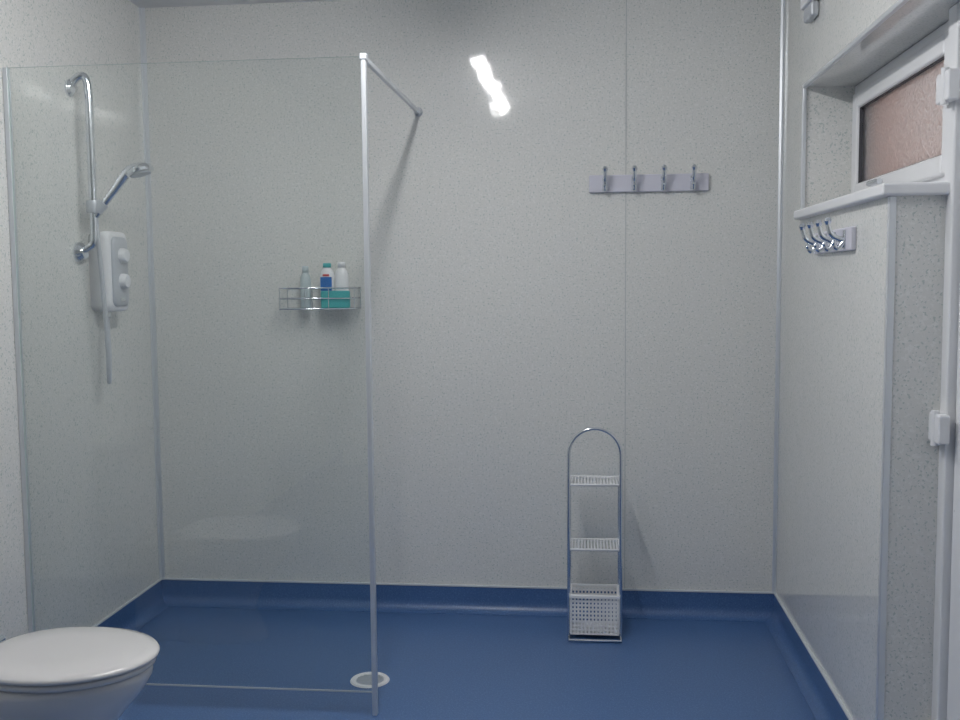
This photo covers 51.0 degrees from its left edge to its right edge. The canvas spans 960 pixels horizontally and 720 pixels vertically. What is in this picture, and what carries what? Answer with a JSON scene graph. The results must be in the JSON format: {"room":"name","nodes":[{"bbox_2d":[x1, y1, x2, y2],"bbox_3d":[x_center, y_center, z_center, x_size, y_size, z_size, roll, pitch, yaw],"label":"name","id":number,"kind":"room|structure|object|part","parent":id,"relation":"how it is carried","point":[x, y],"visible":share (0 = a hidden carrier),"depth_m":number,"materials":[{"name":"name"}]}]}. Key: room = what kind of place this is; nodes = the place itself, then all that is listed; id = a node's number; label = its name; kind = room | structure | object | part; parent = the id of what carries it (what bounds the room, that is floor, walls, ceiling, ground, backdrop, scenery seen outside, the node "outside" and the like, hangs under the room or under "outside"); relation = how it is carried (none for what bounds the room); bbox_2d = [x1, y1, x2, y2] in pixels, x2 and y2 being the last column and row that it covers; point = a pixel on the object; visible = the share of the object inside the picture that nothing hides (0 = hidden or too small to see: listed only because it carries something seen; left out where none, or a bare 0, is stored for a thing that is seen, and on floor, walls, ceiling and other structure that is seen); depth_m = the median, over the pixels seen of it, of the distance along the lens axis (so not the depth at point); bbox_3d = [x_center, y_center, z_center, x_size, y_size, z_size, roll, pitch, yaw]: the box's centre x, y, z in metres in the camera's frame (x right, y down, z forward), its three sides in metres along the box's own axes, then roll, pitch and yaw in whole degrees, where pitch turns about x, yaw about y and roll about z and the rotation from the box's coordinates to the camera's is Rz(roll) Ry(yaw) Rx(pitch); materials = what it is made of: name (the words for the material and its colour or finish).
{"room":"bathroom","nodes":[
{"label":"bathroom","id":0,"kind":"room"},
{"bbox_2d":[0,0,158,639],"bbox_3d":[-1.701,0.016,1.620,0.100,2.494,5.257,0,5,6],"label":"wall","id":1,"kind":"structure","parent":0,"point":[91,448],"depth_m":3.56,"materials":[{"name":"white plastic"}]},
{"bbox_2d":[64,72,153,383],"bbox_3d":[-1.298,-0.470,3.685,0.292,1.115,0.289,0,5,6],"label":"shower","id":2,"kind":"object","parent":1,"relation":"attached to","point":[109,256],"visible":1,"depth_m":3.63,"materials":[{"name":"white plastic"}]},
{"bbox_3d":[-1.414,-0.697,3.576,0.088,0.643,0.034,-2,5,-12],"label":"rail","id":3,"kind":"part","parent":2,"relation":"part of","materials":[{"name":"silver metal"}]},
{"bbox_3d":[-1.297,-0.605,3.589,0.173,0.195,0.037,0,5,4],"label":"handset handle","id":4,"kind":"part","parent":2,"relation":"part of","materials":[{"name":"silver metal"}]},
{"bbox_3d":[-1.346,-0.331,3.763,0.012,0.260,0.124,0,5,6],"label":"panel","id":5,"kind":"part","parent":2,"relation":"part of","materials":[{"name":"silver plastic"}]},
{"bbox_3d":[-1.208,-0.660,3.577,0.075,0.024,0.078,0,5,6],"label":"spray plate","id":6,"kind":"part","parent":2,"relation":"part of","materials":[{"name":"silver metal"}]},
{"bbox_2d":[94,578,161,626],"bbox_3d":[-1.637,1.152,1.707,0.009,0.006,5.257,0,5,6],"label":"trim","id":7,"kind":"structure","parent":1,"relation":"attached to","point":[158,580],"depth_m":3.98,"materials":[{"name":"grey plastic"}]},
{"bbox_2d":[97,580,167,630],"bbox_3d":[-1.617,1.207,1.710,0.048,0.104,5.257,0,5,6],"label":"baseboard","id":8,"kind":"structure","parent":1,"relation":"attached to","point":[148,605],"depth_m":4.08,"materials":[{"name":"blue plastic"}]},
{"bbox_2d":[128,0,338,7],"bbox_3d":[-0.290,-1.277,1.366,2.960,0.100,5.457,0,5,6],"label":"ceiling","id":9,"kind":"structure","parent":0,"point":[140,3],"depth_m":4.04,"materials":[{"name":"white paint"}]},
{"bbox_2d":[145,0,780,591],"bbox_3d":[-0.001,-0.204,4.127,2.960,2.494,0.100,0,5,6],"label":"wall","id":10,"kind":"structure","parent":0,"point":[498,275],"depth_m":4.08,"materials":[{"name":"white plastic"}]},
{"bbox_2d":[139,7,164,578],"bbox_3d":[-1.371,-0.253,4.206,0.018,2.384,0.018,0,5,6],"label":"trim","id":11,"kind":"structure","parent":10,"relation":"attached to","point":[142,23],"depth_m":4.21,"materials":[{"name":"silver metal"}]},
{"bbox_2d":[278,287,360,309],"bbox_3d":[-0.648,-0.251,4.079,0.312,0.089,0.116,0,5,6],"label":"basket","id":12,"kind":"object","parent":10,"relation":"attached to","point":[287,288],"visible":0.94,"depth_m":4.03,"materials":[{"name":"silver metal"}]},
{"bbox_2d":[300,266,311,307],"bbox_3d":[-0.708,-0.296,4.082,0.044,0.170,0.032,0,5,6],"label":"shampoo bottle","id":13,"kind":"object","parent":12,"relation":"in","point":[305,280],"visible":0.96,"depth_m":4.07,"materials":[{"name":"white plastic"}]},
{"bbox_2d":[320,263,334,296],"bbox_3d":[-0.617,-0.300,4.059,0.058,0.181,0.042,0,5,6],"label":"bottle","id":14,"kind":"object","parent":12,"relation":"in","point":[327,275],"visible":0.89,"depth_m":4.04,"materials":[{"name":"white plastic"}]},
{"bbox_2d":[321,291,349,307],"bbox_3d":[-0.579,-0.243,4.029,0.120,0.070,0.014,0,5,6],"label":"pack","id":15,"kind":"object","parent":12,"relation":"in","point":[333,303],"visible":1,"depth_m":4.02,"materials":[{"name":"teal plastic"}]},
{"bbox_2d":[335,262,348,290],"bbox_3d":[-0.560,-0.304,4.071,0.056,0.185,0.040,0,5,6],"label":"bottle","id":16,"kind":"object","parent":12,"relation":"in","point":[341,274],"visible":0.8,"depth_m":4.05,"materials":[{"name":"white plastic"}]},
{"bbox_2d":[162,580,773,621],"bbox_3d":[-0.092,0.994,4.160,2.572,0.104,0.048,0,5,6],"label":"baseboard","id":17,"kind":"structure","parent":10,"relation":"attached to","point":[660,605],"depth_m":4.17,"materials":[{"name":"blue plastic"}]},
{"bbox_2d":[162,578,774,593],"bbox_3d":[-0.090,0.937,4.175,2.572,0.006,0.009,0,5,6],"label":"trim","id":18,"kind":"structure","parent":10,"relation":"attached to","point":[193,579],"depth_m":4.17,"materials":[{"name":"grey plastic"}]},
{"bbox_2d":[624,0,626,588],"bbox_3d":[0.581,-0.255,4.010,0.003,2.384,0.002,0,5,6],"label":"trim","id":19,"kind":"structure","parent":10,"relation":"attached to","point":[626,0],"depth_m":4.01,"materials":[{"name":"grey plastic"}]},
{"bbox_2d":[589,164,708,192],"bbox_3d":[0.660,-0.708,3.926,0.466,0.097,0.078,0,5,6],"label":"hook rail","id":20,"kind":"object","parent":10,"relation":"attached to","point":[693,181],"visible":1,"depth_m":3.94,"materials":[{"name":"silver metal"}]},
{"bbox_3d":[0.487,-0.744,3.914,0.024,0.022,0.024,0,5,6],"label":"knob","id":21,"kind":"part","parent":20,"relation":"part of","materials":[{"name":"silver metal"}]},
{"bbox_2d":[772,0,784,592],"bbox_3d":[1.171,-0.254,3.942,0.014,2.384,0.014,0,5,6],"label":"trim","id":22,"kind":"structure","parent":10,"relation":"attached to","point":[782,29],"depth_m":3.94,"materials":[{"name":"silver metal"}]},
{"bbox_2d":[118,607,815,719],"bbox_3d":[-0.267,1.308,1.577,2.960,0.100,5.457,0,5,6],"label":"floor","id":23,"kind":"structure","parent":0,"point":[437,666],"depth_m":3.56,"materials":[{"name":"blue plastic"}]},
{"bbox_2d":[0,626,159,719],"bbox_3d":[-1.184,0.782,2.595,0.720,0.799,0.400,0,5,6],"label":"toilet","id":24,"kind":"object","parent":23,"relation":"on","point":[81,672],"visible":1,"depth_m":2.48,"materials":[{"name":"white ceramic"}]},
{"bbox_3d":[-1.088,0.982,2.601,0.495,0.398,0.360,0,5,6],"label":"bowl","id":25,"kind":"part","parent":24,"relation":"part of","materials":[{"name":"white ceramic"}]},
{"bbox_3d":[-1.055,0.774,2.580,0.444,0.018,0.370,0,5,6],"label":"seat","id":26,"kind":"part","parent":24,"relation":"part of","materials":[{"name":"white plastic"}]},
{"bbox_3d":[-1.054,0.752,2.578,0.457,0.024,0.380,0,5,6],"label":"lid","id":27,"kind":"part","parent":24,"relation":"part of","materials":[{"name":"white plastic"}]},
{"bbox_2d":[2,53,422,715],"bbox_3d":[-0.851,0.057,3.667,1.162,2.064,1.031,0,5,6],"label":"screen","id":28,"kind":"object","parent":23,"relation":"on","point":[365,61],"visible":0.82,"depth_m":3.17,"materials":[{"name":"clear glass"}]},
{"bbox_3d":[-0.342,0.104,3.110,0.016,2.052,0.022,0,5,6],"label":"post","id":29,"kind":"part","parent":28,"relation":"part of","materials":[{"name":"silver metal"}]},
{"bbox_2d":[350,672,389,687],"bbox_3d":[-0.379,1.102,3.465,0.136,0.006,0.136,0,5,6],"label":"floor drain","id":30,"kind":"object","parent":23,"relation":"on","point":[361,680],"visible":0.81,"depth_m":3.46,"materials":[{"name":"white plastic"}]},
{"bbox_2d":[567,427,622,642],"bbox_3d":[0.440,0.655,3.864,0.209,0.815,0.194,0,5,6],"label":"caddy","id":31,"kind":"object","parent":23,"relation":"on","point":[579,627],"visible":1,"depth_m":3.83,"materials":[{"name":"silver metal"}]},
{"bbox_2d":[570,584,619,635],"bbox_3d":[0.444,0.967,3.899,0.190,0.152,0.153,0,5,6],"label":"plastic basket","id":32,"kind":"object","parent":31,"relation":"on","point":[579,627],"depth_m":3.83,"materials":[{"name":"white plastic"}]},
{"bbox_2d":[776,0,959,719],"bbox_3d":[1.050,0.015,1.333,0.288,2.494,5.257,0,5,6],"label":"wall","id":33,"kind":"structure","parent":0,"point":[832,317],"depth_m":2.89,"materials":[{"name":"white plastic"}]},
{"bbox_2d":[800,88,806,208],"bbox_3d":[1.139,-0.726,3.541,0.014,0.460,0.014,0,5,6],"label":"trim","id":34,"kind":"structure","parent":33,"relation":"attached to","point":[804,90],"depth_m":3.53,"materials":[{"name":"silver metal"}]},
{"bbox_2d":[765,595,847,719],"bbox_3d":[1.092,1.049,3.346,0.048,0.104,1.426,0,5,6],"label":"baseboard","id":35,"kind":"structure","parent":33,"relation":"attached to","point":[820,699],"depth_m":3.44,"materials":[{"name":"blue plastic"}]},
{"bbox_2d":[800,0,818,23],"bbox_3d":[1.097,-1.228,3.335,0.035,0.195,0.160,0,5,6],"label":"wall sensor","id":36,"kind":"object","parent":33,"relation":"attached to","point":[810,7],"visible":1,"depth_m":3.32,"materials":[{"name":"white plastic"}]},
{"bbox_2d":[774,593,852,719],"bbox_3d":[1.111,0.994,3.343,0.009,0.006,1.420,0,5,6],"label":"trim","id":37,"kind":"structure","parent":33,"relation":"attached to","point":[829,684],"depth_m":3.32,"materials":[{"name":"grey plastic"}]},
{"bbox_2d":[799,217,855,253],"bbox_3d":[1.048,-0.377,3.071,0.078,0.097,0.466,0,5,6],"label":"hook rail","id":38,"kind":"object","parent":33,"relation":"attached to","point":[842,239],"visible":1,"depth_m":3.01,"materials":[{"name":"silver metal"}]},
{"bbox_3d":[1.038,-0.428,3.240,0.024,0.022,0.024,0,5,6],"label":"knob","id":39,"kind":"part","parent":38,"relation":"part of","materials":[{"name":"silver metal"}]},
{"bbox_3d":[1.026,-0.419,3.127,0.024,0.022,0.024,0,5,6],"label":"knob","id":40,"kind":"part","parent":38,"relation":"part of","materials":[{"name":"silver metal"}]},
{"bbox_3d":[1.015,-0.410,3.014,0.024,0.022,0.024,0,5,6],"label":"knob","id":41,"kind":"part","parent":38,"relation":"part of","materials":[{"name":"silver metal"}]},
{"bbox_3d":[1.003,-0.400,2.901,0.024,0.022,0.024,0,5,6],"label":"knob","id":42,"kind":"part","parent":38,"relation":"part of","materials":[{"name":"silver metal"}]},
{"bbox_3d":[1.051,-0.348,2.900,0.004,0.054,0.020,0,5,6],"label":"hook plate","id":43,"kind":"part","parent":38,"relation":"part of","materials":[{"name":"silver metal"}]},
{"bbox_2d":[802,0,908,87],"bbox_3d":[1.034,-0.877,2.540,0.014,0.014,1.994,0,5,6],"label":"trim","id":44,"kind":"structure","parent":33,"relation":"attached to","point":[899,3],"depth_m":2.81,"materials":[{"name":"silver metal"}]},
{"bbox_2d":[794,182,949,219],"bbox_3d":[1.182,-0.469,3.017,0.256,0.032,1.078,0,5,6],"label":"window sill","id":45,"kind":"structure","parent":33,"relation":"attached to","point":[883,190],"depth_m":2.56,"materials":[{"name":"white plastic"}]},
{"bbox_2d":[875,196,896,719],"bbox_3d":[1.041,0.322,2.583,0.018,1.471,0.018,0,5,6],"label":"trim","id":46,"kind":"structure","parent":33,"relation":"attached to","point":[892,200],"depth_m":2.57,"materials":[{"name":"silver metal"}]},
{"bbox_2d":[851,21,948,192],"bbox_3d":[1.275,-0.694,3.012,0.099,0.440,1.030,0,5,6],"label":"window","id":47,"kind":"structure","parent":33,"relation":"in","point":[942,29],"depth_m":2.96,"materials":[{"name":"white plastic"}]},
{"bbox_2d":[866,178,881,186],"bbox_3d":[1.220,-0.547,3.100,0.037,0.019,0.130,0,5,6],"label":"lever","id":48,"kind":"object","parent":47,"relation":"attached to","point":[871,183],"visible":0.94,"depth_m":3.07,"materials":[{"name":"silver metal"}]},
{"bbox_3d":[1.269,-0.696,3.013,0.062,0.365,0.950,0,5,6],"label":"sash","id":49,"kind":"part","parent":47,"relation":"part of","materials":[{"name":"white plastic"}]},
{"bbox_2d":[858,56,943,182],"bbox_3d":[1.270,-0.696,3.013,0.040,0.259,0.844,0,5,6],"label":"gasket","id":50,"kind":"object","parent":47,"relation":"attached to","point":[942,58],"visible":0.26,"depth_m":3.42,"materials":[{"name":"grey rubber"}]},
{"bbox_3d":[1.266,-0.696,3.013,0.008,0.257,0.842,0,5,6],"label":"pane","id":51,"kind":"part","parent":47,"relation":"part of","materials":[{"name":"pink glass"}]},
{"bbox_2d":[928,1,959,719],"bbox_3d":[1.133,0.182,2.096,0.132,2.035,0.960,0,5,6],"label":"door","id":52,"kind":"structure","parent":33,"relation":"in","point":[951,289],"depth_m":2.50,"materials":[{"name":"white plastic"}]},
{"bbox_2d":[930,410,939,445],"bbox_3d":[1.140,0.170,2.518,0.020,0.088,0.020,0,5,6],"label":"hinge","id":53,"kind":"object","parent":52,"relation":"attached to","point":[933,412],"depth_m":2.51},
{"bbox_3d":[1.151,0.170,2.527,0.029,0.074,0.090,0,5,6],"label":"hinge","id":54,"kind":"part","parent":52,"relation":"part of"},
{"bbox_2d":[940,67,949,104],"bbox_3d":[1.133,-0.667,2.450,0.020,0.088,0.020,0,5,6],"label":"hinge","id":55,"kind":"object","parent":52,"relation":"attached to","point":[942,102],"depth_m":2.44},
{"bbox_3d":[1.144,-0.667,2.458,0.029,0.074,0.090,0,5,6],"label":"hinge","id":56,"kind":"part","parent":52,"relation":"part of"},
{"bbox_2d":[947,292,959,719],"bbox_3d":[1.164,0.211,2.095,0.050,1.953,0.820,0,5,6],"label":"leaf","id":57,"kind":"object","parent":52,"relation":"attached to","point":[953,696],"visible":1,"depth_m":2.49,"materials":[{"name":"white plastic"}]}
]}

